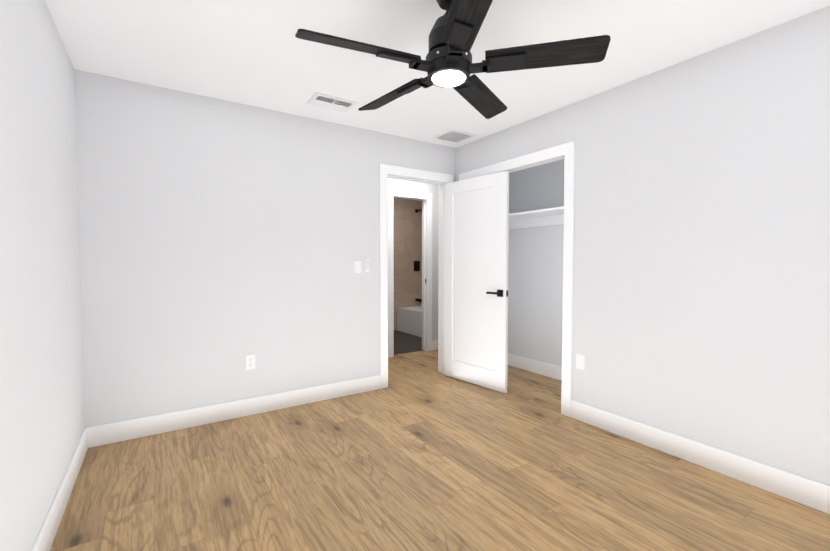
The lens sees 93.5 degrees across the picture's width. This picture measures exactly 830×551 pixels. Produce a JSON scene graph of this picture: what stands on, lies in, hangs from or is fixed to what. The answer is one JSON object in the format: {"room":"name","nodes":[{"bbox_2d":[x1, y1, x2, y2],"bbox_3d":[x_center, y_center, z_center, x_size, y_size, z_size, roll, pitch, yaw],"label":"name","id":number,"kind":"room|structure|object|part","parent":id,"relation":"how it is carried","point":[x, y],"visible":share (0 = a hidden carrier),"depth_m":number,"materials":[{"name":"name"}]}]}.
{"room":"empty bedroom","nodes":[
{"label":"empty bedroom","id":0,"kind":"room"},
{"bbox_2d":[0,0,84,550],"bbox_3d":[-1.465,-0.049,1.357,0.120,2.440,5.020,-1,2,-33],"label":"wall","id":1,"kind":"structure","parent":0,"point":[42,420],"depth_m":1.60,"materials":[{"name":"paint"}]},
{"bbox_2d":[32,426,91,550],"bbox_3d":[-1.124,1.116,1.001,0.015,0.135,3.742,-1,2,-33],"label":"baseboard","id":2,"kind":"structure","parent":1,"relation":"attached to","point":[44,541],"depth_m":1.88,"materials":[{"name":"white wood"}]},
{"bbox_2d":[74,69,455,427],"bbox_3d":[-0.537,-0.129,3.660,3.970,2.440,0.120,-1,2,-33],"label":"wall","id":3,"kind":"structure","parent":0,"point":[220,240],"depth_m":2.96,"materials":[{"name":"paint"}]},
{"bbox_2d":[86,375,380,446],"bbox_3d":[-1.233,1.042,3.160,2.153,0.135,0.015,-1,2,-33],"label":"baseboard","id":4,"kind":"structure","parent":3,"relation":"attached to","point":[119,431],"depth_m":2.99,"materials":[{"name":"white wood"}]},
{"bbox_2d":[246,355,254,369],"bbox_3d":[-1.307,0.691,3.103,0.070,0.115,0.007,-1,2,-33],"label":"outlet","id":5,"kind":"object","parent":3,"relation":"attached to","point":[250,362],"visible":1,"depth_m":3.10,"materials":[{"name":"white plastic"}]},
{"bbox_2d":[354,261,360,272],"bbox_3d":[-0.525,-0.078,3.590,0.070,0.115,0.013,-1,2,-33],"label":"rocker light switch","id":6,"kind":"object","parent":3,"relation":"attached to","point":[357,266],"visible":1,"depth_m":3.58,"materials":[{"name":"white plastic"}]},
{"bbox_2d":[364,259,368,271],"bbox_3d":[-0.446,-0.093,3.637,0.046,0.122,0.019,-1,2,-33],"label":"switch","id":7,"kind":"object","parent":3,"relation":"attached to","point":[366,265],"visible":0.98,"depth_m":3.63,"materials":[{"name":"white plastic"}]},
{"bbox_2d":[379,163,452,388],"bbox_3d":[-0.002,0.006,4.018,0.884,2.145,0.160,-1,2,-33],"label":"door frame","id":8,"kind":"structure","parent":3,"relation":"attached to","point":[386,172],"depth_m":3.78,"materials":[{"name":"white wood"}]},
{"bbox_2d":[444,171,508,392],"bbox_3d":[0.582,0.059,3.861,0.135,2.030,0.805,-2,3,-41],"label":"bedroom door","id":9,"kind":"structure","parent":8,"relation":"attached to","point":[476,281],"depth_m":3.81,"materials":[{"name":"white wood"}]},
{"bbox_2d":[393,198,421,329],"bbox_3d":[-0.856,-0.232,6.656,2.940,2.440,0.120,-1,2,-33],"label":"tiled wall","id":10,"kind":"structure","parent":0,"point":[407,231],"depth_m":7.05,"materials":[{"name":"beige tile"}]},
{"bbox_2d":[414,209,421,302],"bbox_3d":[0.221,-0.354,6.997,0.358,1.700,0.490,-1,2,-33],"label":"shower fixtures","id":11,"kind":"object","parent":10,"relation":"attached to","point":[416,265],"visible":0.44,"depth_m":7.13,"materials":[{"name":"black metal"}]},
{"bbox_2d":[394,330,422,354],"bbox_3d":[-0.375,1.039,6.071,3.050,0.060,1.700,-1,2,-33],"label":"floor","id":12,"kind":"structure","parent":0,"point":[404,342],"depth_m":5.84,"materials":[{"name":"tile"}]},
{"bbox_2d":[397,306,421,336],"bbox_3d":[0.404,0.790,6.541,0.758,0.405,1.514,-1,2,-33],"label":"bathtub","id":13,"kind":"object","parent":12,"relation":"on","point":[409,320],"visible":0.29,"depth_m":6.64,"materials":[{"name":"white ceramic"}]},
{"bbox_2d":[388,178,438,340],"bbox_3d":[-0.745,-0.167,4.766,4.840,2.440,0.120,-1,2,-33],"label":"wall","id":14,"kind":"structure","parent":0,"point":[433,189],"depth_m":5.35,"materials":[{"name":"paint"}]},
{"bbox_2d":[388,188,431,356],"bbox_3d":[-0.091,-0.034,5.190,0.689,2.145,0.140,-1,2,-33],"label":"door frame","id":15,"kind":"structure","parent":14,"relation":"attached to","point":[425,198],"depth_m":5.27,"materials":[{"name":"white wood"}]},
{"bbox_2d":[432,340,437,350],"bbox_3d":[0.770,0.953,5.724,1.298,0.135,0.015,-1,2,-33],"label":"baseboard","id":16,"kind":"structure","parent":14,"relation":"attached to","point":[435,342],"depth_m":5.39,"materials":[{"name":"white wood"}]},
{"bbox_2d":[45,0,829,147],"bbox_3d":[0.148,-1.379,3.360,5.070,0.080,6.660,-1,2,-33],"label":"ceiling","id":17,"kind":"structure","parent":0,"point":[256,53],"depth_m":2.21,"materials":[{"name":"paint"}]},
{"bbox_2d":[307,92,356,111],"bbox_3d":[-0.635,-1.317,2.988,0.320,0.017,0.215,-1,2,-33],"label":"ceiling vent","id":18,"kind":"object","parent":17,"relation":"in","point":[329,102],"visible":1,"depth_m":2.97,"materials":[{"name":"white metal"}]},
{"bbox_2d":[295,0,610,118],"bbox_3d":[0.120,-1.087,1.780,1.283,0.394,1.273,-1,2,-33],"label":"fan","id":19,"kind":"object","parent":17,"relation":"hanging from","point":[447,62],"visible":1,"depth_m":1.68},
{"bbox_3d":[-0.229,-0.943,1.610,0.500,0.046,0.132,-1,2,-23],"label":"blade","id":20,"kind":"part","parent":19,"relation":"part of","materials":[{"name":"black wood"}]},
{"bbox_3d":[-0.119,-0.960,2.085,0.132,0.046,0.500,-2,3,-41],"label":"blade","id":21,"kind":"part","parent":19,"relation":"part of","materials":[{"name":"black wood"}]},
{"bbox_3d":[0.153,-1.090,1.768,0.210,0.388,0.210,-1,2,-33],"label":"motor","id":22,"kind":"part","parent":19,"relation":"part of","materials":[{"name":"black metal"}]},
{"bbox_3d":[0.190,-0.935,1.359,0.132,0.046,0.500,0,2,-5],"label":"blade","id":23,"kind":"part","parent":19,"relation":"part of","materials":[{"name":"black wood"}]},
{"bbox_3d":[0.367,-0.961,2.128,0.132,0.046,0.500,1,2,31],"label":"blade","id":24,"kind":"part","parent":19,"relation":"part of","materials":[{"name":"black wood"}]},
{"bbox_3d":[0.558,-0.946,1.679,0.500,0.046,0.132,0,2,13],"label":"blade","id":25,"kind":"part","parent":19,"relation":"part of","materials":[{"name":"black wood"}]},
{"bbox_2d":[433,129,475,143],"bbox_3d":[0.382,-1.349,3.797,0.300,0.009,0.300,-1,2,-33],"label":"ceiling vent","id":26,"kind":"object","parent":17,"relation":"in","point":[454,136],"visible":0.98,"depth_m":3.78,"materials":[{"name":"white metal"}]},
{"bbox_2d":[50,350,829,550],"bbox_3d":[0.617,1.154,2.737,5.070,0.060,4.960,-1,2,-33],"label":"floor","id":27,"kind":"structure","parent":0,"point":[420,453],"depth_m":2.12,"materials":[{"name":"brown wood"}]},
{"bbox_2d":[508,159,563,366],"bbox_3d":[1.580,-0.139,3.966,0.100,2.440,1.702,-1,2,-33],"label":"wall","id":28,"kind":"structure","parent":0,"point":[535,281],"depth_m":4.26,"materials":[{"name":"paint"}]},
{"bbox_2d":[508,353,561,380],"bbox_3d":[1.505,1.012,4.016,0.015,0.135,1.602,-1,2,-33],"label":"baseboard","id":29,"kind":"structure","parent":28,"relation":"attached to","point":[545,369],"depth_m":4.28,"materials":[{"name":"white wood"}]},
{"bbox_2d":[509,206,563,228],"bbox_3d":[1.356,-0.577,3.862,0.369,0.122,1.600,-1,2,-33],"label":"closet shelf","id":30,"kind":"object","parent":28,"relation":"attached to","point":[543,217],"visible":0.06,"depth_m":4.09,"materials":[{"name":"white wood"}]},
{"bbox_2d":[456,6,829,485],"bbox_3d":[1.544,-0.094,2.649,0.100,2.440,3.862,-1,2,-33],"label":"wall","id":31,"kind":"structure","parent":0,"point":[701,286],"depth_m":2.27,"materials":[{"name":"paint"}]},
{"bbox_2d":[459,141,574,416],"bbox_3d":[0.889,0.020,3.627,0.120,2.145,1.364,-1,2,-33],"label":"trim","id":32,"kind":"structure","parent":31,"relation":"attached to","point":[566,152],"depth_m":3.07,"materials":[{"name":"white wood"}]},
{"bbox_2d":[576,354,584,369],"bbox_3d":[1.273,0.664,3.001,0.007,0.115,0.070,-1,2,-33],"label":"outlet","id":33,"kind":"object","parent":31,"relation":"attached to","point":[580,361],"visible":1,"depth_m":3.00,"materials":[{"name":"white plastic"}]},
{"bbox_2d":[570,400,829,513],"bbox_3d":[1.851,1.078,2.119,0.015,0.135,2.273,-1,2,-33],"label":"baseboard","id":34,"kind":"structure","parent":31,"relation":"attached to","point":[800,489],"depth_m":2.27,"materials":[{"name":"white wood"}]}
]}

